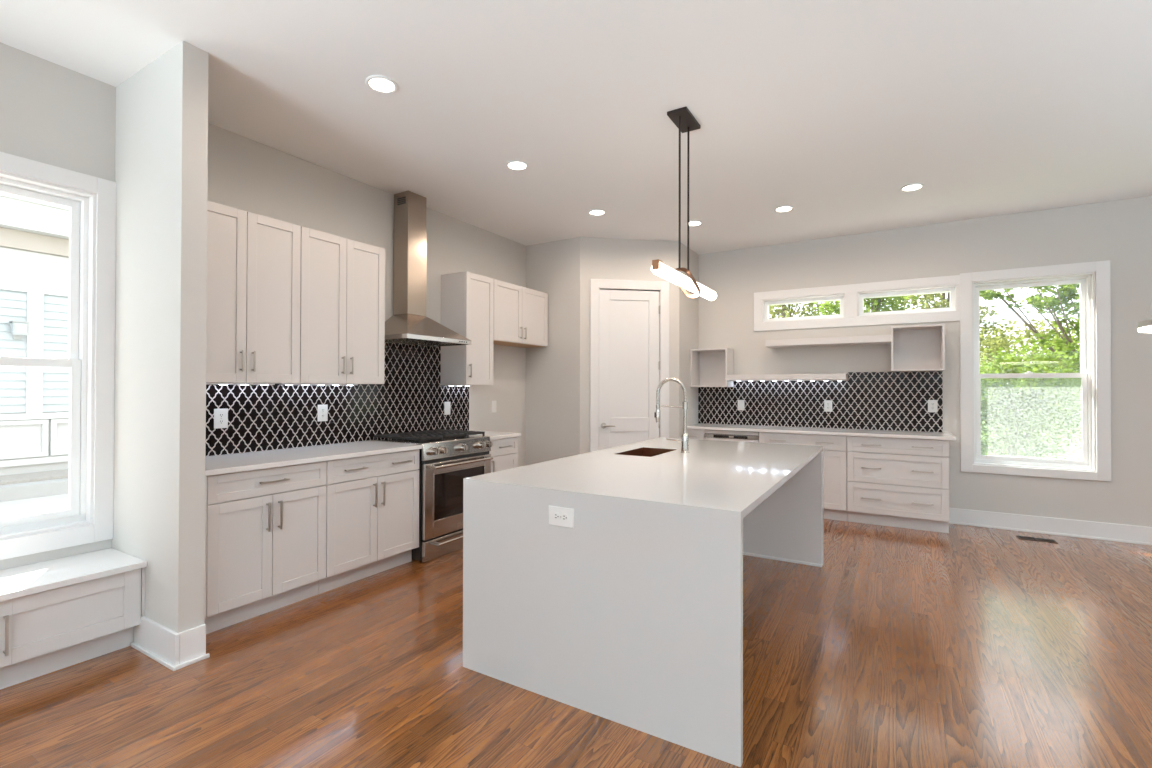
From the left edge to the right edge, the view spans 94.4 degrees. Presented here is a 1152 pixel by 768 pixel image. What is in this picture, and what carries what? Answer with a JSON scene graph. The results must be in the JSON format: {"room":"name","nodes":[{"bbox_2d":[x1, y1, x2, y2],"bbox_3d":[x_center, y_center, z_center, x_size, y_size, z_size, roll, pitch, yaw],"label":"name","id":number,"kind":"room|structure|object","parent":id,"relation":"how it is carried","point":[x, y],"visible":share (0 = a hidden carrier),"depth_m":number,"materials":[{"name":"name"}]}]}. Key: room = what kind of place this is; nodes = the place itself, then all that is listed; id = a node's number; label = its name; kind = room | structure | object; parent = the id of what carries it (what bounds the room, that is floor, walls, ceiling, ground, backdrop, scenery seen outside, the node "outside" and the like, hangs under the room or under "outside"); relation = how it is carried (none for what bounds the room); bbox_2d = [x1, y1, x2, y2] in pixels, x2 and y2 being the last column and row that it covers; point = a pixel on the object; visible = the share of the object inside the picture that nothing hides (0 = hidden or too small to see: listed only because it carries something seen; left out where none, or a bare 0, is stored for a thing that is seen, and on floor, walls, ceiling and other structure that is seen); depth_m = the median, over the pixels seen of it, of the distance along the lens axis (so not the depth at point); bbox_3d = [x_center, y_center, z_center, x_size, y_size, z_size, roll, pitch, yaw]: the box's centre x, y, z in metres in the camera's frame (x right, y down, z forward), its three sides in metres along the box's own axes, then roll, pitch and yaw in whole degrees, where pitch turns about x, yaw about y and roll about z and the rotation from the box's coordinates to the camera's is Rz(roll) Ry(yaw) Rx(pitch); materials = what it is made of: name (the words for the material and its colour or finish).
{"room":"kitchen","nodes":[
{"label":"kitchen","id":0,"kind":"room"},
{"bbox_2d":[112,41,208,632],"bbox_3d":[-2.243,-0.154,2.856,0.793,3.060,0.114,0,0,31],"label":"pillar","id":1,"kind":"structure","parent":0,"point":[161,139],"depth_m":2.70,"materials":[{"name":"beige paint"}]},
{"bbox_2d":[131,616,209,670],"bbox_3d":[-2.088,1.293,2.739,0.477,0.165,0.158,0,0,31],"label":"baseboard","id":2,"kind":"structure","parent":1,"relation":"attached to","point":[174,650],"depth_m":2.64,"materials":[{"name":"white paint"}]},
{"bbox_2d":[0,42,525,569],"bbox_3d":[-2.642,-0.154,3.101,0.140,3.060,10.880,0,0,31],"label":"wall","id":3,"kind":"structure","parent":0,"point":[51,113],"depth_m":3.79,"materials":[{"name":"beige paint"}]},
{"bbox_2d":[0,171,95,539],"bbox_3d":[-2.946,-0.143,2.589,0.145,1.820,0.900,0,0,31],"label":"window","id":4,"kind":"structure","parent":3,"relation":"in","point":[81,204],"depth_m":2.93,"materials":[{"name":"white paint"}]},
{"bbox_2d":[0,152,115,559],"bbox_3d":[-2.879,-0.139,2.549,0.020,2.008,1.066,0,0,31],"label":"trim","id":5,"kind":"structure","parent":3,"relation":"attached to","point":[101,529],"depth_m":2.95,"materials":[{"name":"white paint"}]},
{"bbox_2d":[206,200,300,383],"bbox_3d":[-2.174,-0.541,3.389,0.364,1.070,0.699,0,0,31],"label":"upper cabinet","id":6,"kind":"object","parent":3,"relation":"attached to","point":[254,260],"visible":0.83,"depth_m":3.33,"materials":[{"name":"white paint"}]},
{"bbox_2d":[206,383,274,384],"bbox_3d":[-2.281,0.000,3.449,0.028,0.012,0.650,0,0,31],"label":"led light bar","id":7,"kind":"object","parent":6,"relation":"attached to","point":[206,383],"visible":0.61,"depth_m":3.54,"materials":[{"name":"white plastic"}]},
{"bbox_2d":[277,226,384,383],"bbox_3d":[-1.814,-0.536,3.989,0.364,1.070,0.695,0,0,31],"label":"upper cabinet","id":8,"kind":"object","parent":3,"relation":"attached to","point":[342,280],"visible":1,"depth_m":3.88,"materials":[{"name":"white paint"}]},
{"bbox_2d":[280,384,357,385],"bbox_3d":[-1.929,0.005,4.036,0.028,0.012,0.620,0,0,31],"label":"led light bar","id":9,"kind":"object","parent":8,"relation":"attached to","point":[280,384],"visible":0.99,"depth_m":4.05,"materials":[{"name":"white plastic"}]},
{"bbox_2d":[205,342,468,455],"bbox_3d":[-1.829,0.034,4.311,0.008,0.873,2.806,0,0,31],"label":"tile backsplash","id":10,"kind":"structure","parent":3,"relation":"attached to","point":[411,397],"depth_m":4.26,"materials":[{"name":"tile"}]},
{"bbox_2d":[214,408,227,428],"bbox_3d":[-2.317,0.225,3.480,0.009,0.128,0.083,0,0,31],"label":"wall outlet","id":11,"kind":"object","parent":10,"relation":"attached to","point":[220,415],"visible":1,"depth_m":3.48,"materials":[{"name":"white plastic"}]},
{"bbox_2d":[317,404,327,420],"bbox_3d":[-1.947,0.223,4.097,0.009,0.128,0.083,0,0,31],"label":"wall outlet","id":12,"kind":"object","parent":10,"relation":"attached to","point":[322,415],"visible":1,"depth_m":4.09,"materials":[{"name":"white plastic"}]},
{"bbox_2d":[444,402,450,414],"bbox_3d":[-1.263,0.239,5.238,0.008,0.128,0.083,0,0,31],"label":"wall switch","id":13,"kind":"object","parent":10,"relation":"attached to","point":[447,405],"visible":1,"depth_m":5.23,"materials":[{"name":"white plastic"}]},
{"bbox_2d":[385,191,471,346],"bbox_3d":[-1.342,-1.014,4.647,0.484,1.309,0.745,0,0,31],"label":"range hood","id":14,"kind":"object","parent":3,"relation":"attached to","point":[409,324],"visible":0.94,"depth_m":4.64,"materials":[{"name":"metal"}]},
{"bbox_2d":[385,314,470,340],"bbox_3d":[-1.345,-0.483,4.644,0.480,0.241,0.744,0,0,31],"label":"hood","id":15,"kind":"object","parent":14,"relation":"attached to","point":[399,327],"depth_m":4.50,"materials":[{"name":"silver metal"}]},
{"bbox_2d":[441,271,493,384],"bbox_3d":[-1.055,-0.525,5.255,0.364,1.070,0.398,0,0,31],"label":"upper cabinet","id":16,"kind":"object","parent":3,"relation":"attached to","point":[467,298],"visible":0.98,"depth_m":5.13,"materials":[{"name":"white paint"}]},
{"bbox_2d":[492,401,495,411],"bbox_3d":[-0.900,0.248,5.860,0.008,0.128,0.080,0,0,31],"label":"wall switch","id":17,"kind":"object","parent":3,"relation":"attached to","point":[493,402],"visible":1,"depth_m":5.85,"materials":[{"name":"white plastic"}]},
{"bbox_2d":[494,279,547,347],"bbox_3d":[-0.702,-0.745,5.845,0.364,0.620,0.967,0,0,31],"label":"upper cabinet","id":18,"kind":"object","parent":3,"relation":"attached to","point":[520,313],"visible":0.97,"depth_m":5.73,"materials":[{"name":"white paint"}]},
{"bbox_2d":[526,237,579,464],"bbox_3d":[-0.253,-0.125,6.221,0.750,3.060,0.100,0,0,31],"label":"wall","id":19,"kind":"structure","parent":0,"point":[552,268],"depth_m":6.16,"materials":[{"name":"beige paint"}]},
{"bbox_2d":[0,0,1151,254],"bbox_3d":[1.192,-1.741,0.817,9.070,0.100,10.880,0,0,31],"label":"ceiling","id":20,"kind":"structure","parent":0,"point":[822,109],"depth_m":3.11,"materials":[{"name":"white paint"}]},
{"bbox_2d":[365,75,397,93],"bbox_3d":[-1.087,-1.675,2.986,0.176,0.009,0.176,0,0,31],"label":"recessed light","id":21,"kind":"object","parent":20,"relation":"in","point":[381,84],"visible":1,"depth_m":2.98,"materials":[{"name":"white plastic"}]},
{"bbox_2d":[506,160,528,169],"bbox_3d":[-0.448,-1.666,4.066,0.176,0.009,0.176,0,0,31],"label":"recessed light","id":22,"kind":"object","parent":20,"relation":"in","point":[515,164],"visible":1,"depth_m":4.06,"materials":[{"name":"white"}]},
{"bbox_2d":[588,209,605,215],"bbox_3d":[0.203,-1.656,5.148,0.176,0.009,0.176,0,0,31],"label":"recessed light","id":23,"kind":"object","parent":20,"relation":"in","point":[596,212],"visible":1,"depth_m":5.15,"materials":[{"name":"white"}]},
{"bbox_2d":[651,107,716,300],"bbox_3d":[0.720,-1.121,3.422,0.124,1.102,1.086,0,0,31],"label":"pendant light","id":24,"kind":"object","parent":20,"relation":"hanging from","point":[682,118],"visible":1,"depth_m":3.30,"materials":[{"name":"white glass"}]},
{"bbox_2d":[685,221,702,225],"bbox_3d":[1.214,-1.651,5.484,0.176,0.009,0.176,0,0,31],"label":"recessed light","id":25,"kind":"object","parent":20,"relation":"in","point":[691,223],"visible":0.82,"depth_m":5.48,"materials":[{"name":"white"}]},
{"bbox_2d":[774,206,793,211],"bbox_3d":[1.964,-1.652,5.035,0.176,0.009,0.176,0,0,31],"label":"recessed light","id":26,"kind":"object","parent":20,"relation":"in","point":[781,208],"visible":1,"depth_m":5.03,"materials":[{"name":"white"}]},
{"bbox_2d":[900,183,923,191],"bbox_3d":[2.831,-1.654,4.490,0.176,0.009,0.176,0,0,31],"label":"recessed light","id":27,"kind":"object","parent":20,"relation":"in","point":[916,186],"visible":1,"depth_m":4.49,"materials":[{"name":"white"}]},
{"bbox_2d":[1138,299,1151,332],"bbox_3d":[3.508,-0.989,2.919,0.600,1.359,0.600,0,0,31],"label":"ring chandelier","id":28,"kind":"object","parent":20,"relation":"hanging from","point":[1145,326],"visible":1,"depth_m":3.05,"materials":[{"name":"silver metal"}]},
{"bbox_2d":[0,519,1151,767],"bbox_3d":[1.184,1.394,0.794,9.070,0.050,10.880,0,0,31],"label":"floor","id":29,"kind":"structure","parent":0,"point":[967,646],"depth_m":2.47,"materials":[{"name":"brown wood"}]},
{"bbox_2d":[0,548,146,688],"bbox_3d":[-2.982,1.139,1.938,0.461,0.455,2.196,0,0,31],"label":"window seat","id":30,"kind":"object","parent":29,"relation":"on","point":[56,614],"visible":1,"depth_m":2.56,"materials":[{"name":"white wood"}]},
{"bbox_2d":[204,461,326,633],"bbox_3d":[-2.072,0.937,3.274,0.652,0.885,0.787,0,0,31],"label":"base cabinet","id":31,"kind":"object","parent":29,"relation":"on","point":[265,529],"visible":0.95,"depth_m":3.12,"materials":[{"name":"white paint"}]},
{"bbox_2d":[205,441,421,475],"bbox_3d":[-1.872,0.481,3.619,0.643,0.030,1.582,0,0,31],"label":"countertop","id":32,"kind":"structure","parent":31,"relation":"on","point":[237,462],"depth_m":3.48,"materials":[{"name":"white stone"}]},
{"bbox_2d":[318,449,418,593],"bbox_3d":[-1.667,0.943,3.950,0.652,0.885,0.785,0,0,31],"label":"base cabinet","id":33,"kind":"object","parent":29,"relation":"on","point":[372,501],"visible":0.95,"depth_m":3.75,"materials":[{"name":"white paint"}]},
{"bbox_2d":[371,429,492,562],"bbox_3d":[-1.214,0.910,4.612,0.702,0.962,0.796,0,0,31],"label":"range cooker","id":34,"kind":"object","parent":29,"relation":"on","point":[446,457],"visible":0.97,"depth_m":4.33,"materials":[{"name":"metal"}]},
{"bbox_2d":[371,435,484,443],"bbox_3d":[-1.256,0.476,4.642,0.600,0.018,0.796,0,0,31],"label":"cooktop","id":35,"kind":"object","parent":34,"relation":"in","point":[465,439],"depth_m":4.43,"materials":[{"name":"metal"}]},
{"bbox_2d":[489,437,517,472],"bbox_3d":[-0.934,0.954,5.173,0.652,0.885,0.443,0,0,31],"label":"base cabinet","id":36,"kind":"object","parent":29,"relation":"on","point":[503,451],"visible":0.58,"depth_m":5.04,"materials":[{"name":"white paint"}]},
{"bbox_2d":[470,430,520,439],"bbox_3d":[-0.932,0.495,5.186,0.643,0.030,0.465,0,0,31],"label":"countertop","id":37,"kind":"structure","parent":36,"relation":"on","point":[493,435],"depth_m":5.07,"materials":[{"name":"white stone"}]},
{"bbox_2d":[463,437,823,766],"bbox_3d":[0.671,0.929,3.367,1.358,0.916,2.570,0,0,31],"label":"kitchen island","id":38,"kind":"object","parent":29,"relation":"on","point":[631,614],"visible":0.98,"depth_m":2.27,"materials":[{"name":"white stone"}]},
{"bbox_2d":[549,505,573,527],"bbox_3d":[-0.065,0.575,2.308,0.130,0.083,0.009,0,0,31],"label":"wall outlet","id":39,"kind":"object","parent":38,"relation":"attached to","point":[558,516],"visible":1,"depth_m":2.31,"materials":[{"name":"white plastic"}]},
{"bbox_2d":[553,512,559,519],"bbox_3d":[-0.084,0.575,2.316,0.033,0.033,0.003,0,0,31],"label":"receptacle","id":40,"kind":"object","parent":39,"relation":"attached to","point":[556,515],"depth_m":2.32,"materials":[{"name":"white plastic"}]},
{"bbox_2d":[561,514,567,520],"bbox_3d":[-0.048,0.575,2.295,0.033,0.033,0.003,0,0,31],"label":"receptacle","id":41,"kind":"object","parent":39,"relation":"attached to","point":[564,517],"depth_m":2.29,"materials":[{"name":"white plastic"}]},
{"bbox_2d":[616,447,675,456],"bbox_3d":[0.494,0.577,3.727,0.276,0.204,0.499,0,0,31],"label":"sink","id":42,"kind":"object","parent":38,"relation":"in","point":[648,452],"visible":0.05,"depth_m":3.94,"materials":[{"name":"orange metal"}]},
{"bbox_2d":[654,377,689,452],"bbox_3d":[0.670,0.212,3.730,0.254,0.522,0.060,0,0,31],"label":"faucet","id":43,"kind":"object","parent":38,"relation":"on","point":[684,440],"visible":1,"depth_m":3.68,"materials":[{"name":"silver metal"}]},
{"bbox_2d":[687,429,704,439],"bbox_3d":[1.504,0.969,6.437,0.244,0.885,0.592,0,0,31],"label":"base cabinet","id":44,"kind":"object","parent":29,"relation":"on","point":[693,433],"visible":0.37,"depth_m":6.20,"materials":[{"name":"white paint"}]},
{"bbox_2d":[704,430,758,442],"bbox_3d":[1.879,0.971,6.228,0.606,0.880,0.565,0,0,31],"label":"dishwasher","id":45,"kind":"object","parent":29,"relation":"on","point":[723,435],"visible":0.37,"depth_m":5.99,"materials":[{"name":"white paint"}]},
{"bbox_2d":[759,432,847,520],"bbox_3d":[2.504,0.967,5.838,0.860,0.885,0.592,0,0,31],"label":"base cabinet","id":46,"kind":"object","parent":29,"relation":"on","point":[835,446],"visible":0.41,"depth_m":5.48,"materials":[{"name":"white paint"}]},
{"bbox_2d":[847,436,948,532],"bbox_3d":[3.240,0.966,5.397,0.850,0.885,0.592,0,0,31],"label":"base cabinet","id":47,"kind":"object","parent":29,"relation":"on","point":[893,482],"visible":0.99,"depth_m":5.17,"materials":[{"name":"white paint"}]},
{"bbox_2d":[687,423,955,439],"bbox_3d":[2.524,0.508,5.831,2.618,0.030,0.590,0,0,31],"label":"countertop","id":48,"kind":"structure","parent":47,"relation":"on","point":[728,427],"depth_m":5.61,"materials":[{"name":"white stone"}]},
{"bbox_2d":[1016,535,1057,542],"bbox_3d":[4.160,1.403,4.816,0.270,0.006,0.116,0,0,31],"label":"floor vent","id":49,"kind":"object","parent":29,"relation":"in","point":[1018,537],"visible":1,"depth_m":4.81,"materials":[{"name":"metal"}]},
{"bbox_2d":[580,237,678,453],"bbox_3d":[0.611,-0.123,6.124,1.164,3.060,0.100,0,0,-9],"label":"wall","id":50,"kind":"structure","parent":0,"point":[600,258],"depth_m":6.07,"materials":[{"name":"beige paint"}]},
{"bbox_2d":[599,290,659,449],"bbox_3d":[0.617,0.164,6.058,0.716,2.464,0.099,0,0,-9],"label":"door","id":51,"kind":"structure","parent":50,"relation":"in","point":[629,363],"depth_m":6.08,"materials":[{"name":"white paint"}]},
{"bbox_2d":[590,279,668,451],"bbox_3d":[0.607,0.113,6.112,0.921,2.587,0.120,0,0,-9],"label":"trim","id":52,"kind":"structure","parent":50,"relation":"attached to","point":[596,285],"depth_m":6.06,"materials":[{"name":"white paint"}]},
{"bbox_2d":[679,243,698,437],"bbox_3d":[1.331,-0.119,6.490,0.100,3.060,0.700,0,0,31],"label":"wall","id":53,"kind":"structure","parent":0,"point":[688,307],"depth_m":6.44,"materials":[{"name":"beige paint"}]},
{"bbox_2d":[698,196,1151,526],"bbox_3d":[4.009,-0.120,5.375,8.930,3.060,0.140,0,0,31],"label":"wall","id":54,"kind":"structure","parent":0,"point":[1119,232],"depth_m":5.29,"materials":[{"name":"beige paint"}]},
{"bbox_2d":[690,348,733,386],"bbox_3d":[1.661,-0.194,6.509,0.442,0.460,0.310,0,0,31],"label":"cube shelf","id":55,"kind":"object","parent":54,"relation":"attached to","point":[710,367],"visible":1,"depth_m":6.60,"materials":[{"name":"white paint"}]},
{"bbox_2d":[727,373,847,379],"bbox_3d":[2.389,-0.078,6.073,1.252,0.062,0.308,0,0,31],"label":"floating shelf","id":56,"kind":"object","parent":54,"relation":"attached to","point":[843,376],"visible":0.89,"depth_m":5.91,"materials":[{"name":"white paint"}]},
{"bbox_2d":[733,380,846,380],"bbox_3d":[2.435,-0.040,6.154,1.230,0.012,0.028,0,0,31],"label":"led light bar","id":57,"kind":"object","parent":56,"relation":"attached to","point":[733,380],"visible":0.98,"depth_m":6.12,"materials":[{"name":"white plastic"}]},
{"bbox_2d":[762,293,844,322],"bbox_3d":[2.639,-0.867,6.199,0.888,0.278,0.145,0,0,31],"label":"window","id":58,"kind":"structure","parent":54,"relation":"in","point":[766,303],"depth_m":6.18,"materials":[{"name":"white paint"}]},
{"bbox_2d":[698,371,942,431],"bbox_3d":[2.648,0.183,6.101,2.555,0.624,0.008,0,0,31],"label":"tile backsplash","id":59,"kind":"structure","parent":54,"relation":"attached to","point":[897,401],"depth_m":5.94,"materials":[{"name":"tile"}]},
{"bbox_2d":[738,400,744,409],"bbox_3d":[2.005,0.257,6.476,0.083,0.128,0.008,0,0,31],"label":"wall switch","id":60,"kind":"object","parent":59,"relation":"attached to","point":[741,403],"visible":1,"depth_m":6.47,"materials":[{"name":"white plastic"}]},
{"bbox_2d":[824,400,831,411],"bbox_3d":[2.830,0.246,5.981,0.083,0.128,0.009,0,0,31],"label":"wall outlet","id":61,"kind":"object","parent":59,"relation":"attached to","point":[827,403],"visible":1,"depth_m":5.98,"materials":[{"name":"white plastic"}]},
{"bbox_2d":[928,400,937,411],"bbox_3d":[3.667,0.228,5.479,0.083,0.128,0.009,0,0,31],"label":"wall outlet","id":62,"kind":"object","parent":59,"relation":"attached to","point":[932,404],"visible":1,"depth_m":5.48,"materials":[{"name":"white plastic"}]},
{"bbox_2d":[766,335,890,347],"bbox_3d":[2.752,-0.463,5.859,1.225,0.070,0.308,0,0,31],"label":"floating shelf","id":63,"kind":"object","parent":54,"relation":"attached to","point":[876,339],"visible":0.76,"depth_m":5.74,"materials":[{"name":"white paint"}]},
{"bbox_2d":[754,275,959,330],"bbox_3d":[3.005,-0.866,5.890,2.018,0.461,0.020,0,0,31],"label":"trim","id":64,"kind":"structure","parent":54,"relation":"attached to","point":[851,319],"depth_m":5.85,"materials":[{"name":"white paint"}]},
{"bbox_2d":[857,284,957,316],"bbox_3d":[3.509,-0.868,5.678,0.900,0.278,0.145,0,0,31],"label":"window","id":65,"kind":"structure","parent":54,"relation":"in","point":[953,289],"depth_m":5.64,"materials":[{"name":"white paint"}]},
{"bbox_2d":[891,324,944,371],"bbox_3d":[3.470,-0.358,5.426,0.449,0.451,0.310,0,0,31],"label":"cube shelf","id":66,"kind":"object","parent":54,"relation":"attached to","point":[913,347],"visible":1,"depth_m":5.51,"materials":[{"name":"white paint"}]},
{"bbox_2d":[972,272,1095,471],"bbox_3d":[4.380,-0.109,5.150,0.908,1.820,0.145,0,0,31],"label":"window","id":67,"kind":"structure","parent":54,"relation":"in","point":[1087,374],"depth_m":5.03,"materials":[{"name":"white paint"}]},
{"bbox_2d":[960,260,1110,480],"bbox_3d":[4.340,-0.119,5.081,1.100,1.990,0.023,0,0,31],"label":"trim","id":68,"kind":"structure","parent":54,"relation":"attached to","point":[1101,269],"depth_m":4.96,"materials":[{"name":"white paint"}]},
{"bbox_2d":[949,508,1151,544],"bbox_3d":[5.724,1.328,4.236,4.540,0.155,0.028,0,0,31],"label":"baseboard","id":69,"kind":"structure","parent":54,"relation":"attached to","point":[1134,534],"depth_m":4.98,"materials":[{"name":"white paint"}]},
{"label":"outside","id":70,"kind":"structure","parent":0,"visible":0},
{"bbox_2d":[0,409,1077,517],"bbox_3d":[-0.004,1.635,-0.012,120.000,0.050,120.000,0,0,31],"label":"ground","id":71,"kind":"structure","parent":70,"point":[12,508],"depth_m":7.22,"materials":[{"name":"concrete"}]},
{"bbox_2d":[0,478,68,501],"bbox_3d":[-7.271,1.563,9.008,0.340,0.189,20.000,0,0,31],"label":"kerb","id":72,"kind":"object","parent":71,"relation":"on","point":[18,491],"depth_m":7.73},
{"bbox_2d":[0,469,68,484],"bbox_3d":[-7.777,1.544,9.312,0.820,0.229,20.000,0,0,31],"label":"gravel bed","id":73,"kind":"object","parent":71,"relation":"on","point":[57,474],"visible":0.02,"depth_m":8.18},
{"bbox_2d":[0,192,69,475],"bbox_3d":[-11.148,-1.559,11.360,7.800,6.450,20.600,0,0,31],"label":"neighbor house","id":74,"kind":"structure","parent":71,"relation":"on","point":[34,234],"depth_m":8.60,"materials":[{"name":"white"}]},
{"bbox_2d":[9,320,29,339],"bbox_3d":[-8.811,-0.850,8.437,0.200,0.280,0.190,0,0,31],"label":"wall lantern","id":75,"kind":"object","parent":74,"relation":"attached to","point":[18,328],"visible":1,"depth_m":8.40,"materials":[{"name":"white"}]},
{"bbox_2d":[981,418,1080,459],"bbox_3d":[13.517,1.803,22.545,80.000,0.014,37.400,0,0,31],"label":"lawn","id":76,"kind":"structure","parent":71,"relation":"on","point":[1071,451],"depth_m":14.33,"materials":[{"name":"green plant"}]},
{"bbox_2d":[769,301,833,318],"bbox_3d":[6.189,-1.290,16.344,5.498,6.053,3.526,0,-1,36],"label":"leafy tree","id":77,"kind":"object","parent":76,"relation":"on","point":[783,313],"visible":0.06,"depth_m":15.97,"materials":[{"name":"green plant"}]},
{"bbox_2d":[809,295,918,315],"bbox_3d":[6.007,-0.734,10.923,3.445,4.861,2.409,0,-1,42],"label":"leafy tree","id":78,"kind":"object","parent":76,"relation":"on","point":[876,306],"visible":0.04,"depth_m":10.80,"materials":[{"name":"green plant"}]},
{"bbox_2d":[896,289,1021,416],"bbox_3d":[11.249,-1.574,16.747,3.499,6.648,4.313,1,-1,-44],"label":"leafy tree","id":79,"kind":"object","parent":76,"relation":"on","point":[926,297],"visible":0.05,"depth_m":16.06,"materials":[{"name":"green plant"}]},
{"bbox_2d":[980,338,1080,459],"bbox_3d":[6.258,0.525,7.548,2.066,2.295,1.771,0,0,10],"label":"hedge","id":80,"kind":"object","parent":76,"relation":"on","point":[1023,389],"visible":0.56,"depth_m":7.34,"materials":[{"name":"green plant"}]},
{"bbox_2d":[980,284,1080,445],"bbox_3d":[8.706,-0.523,8.910,2.502,4.417,2.443,0,0,-18],"label":"leafy tree","id":81,"kind":"object","parent":76,"relation":"on","point":[1068,291],"visible":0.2,"depth_m":9.02,"materials":[{"name":"green plant"}]},
{"bbox_2d":[980,316,1080,454],"bbox_3d":[10.453,0.024,11.968,4.586,3.384,2.874,0,0,31],"label":"leafy tree","id":82,"kind":"object","parent":76,"relation":"on","point":[991,343],"visible":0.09,"depth_m":11.96,"materials":[{"name":"green plant"}]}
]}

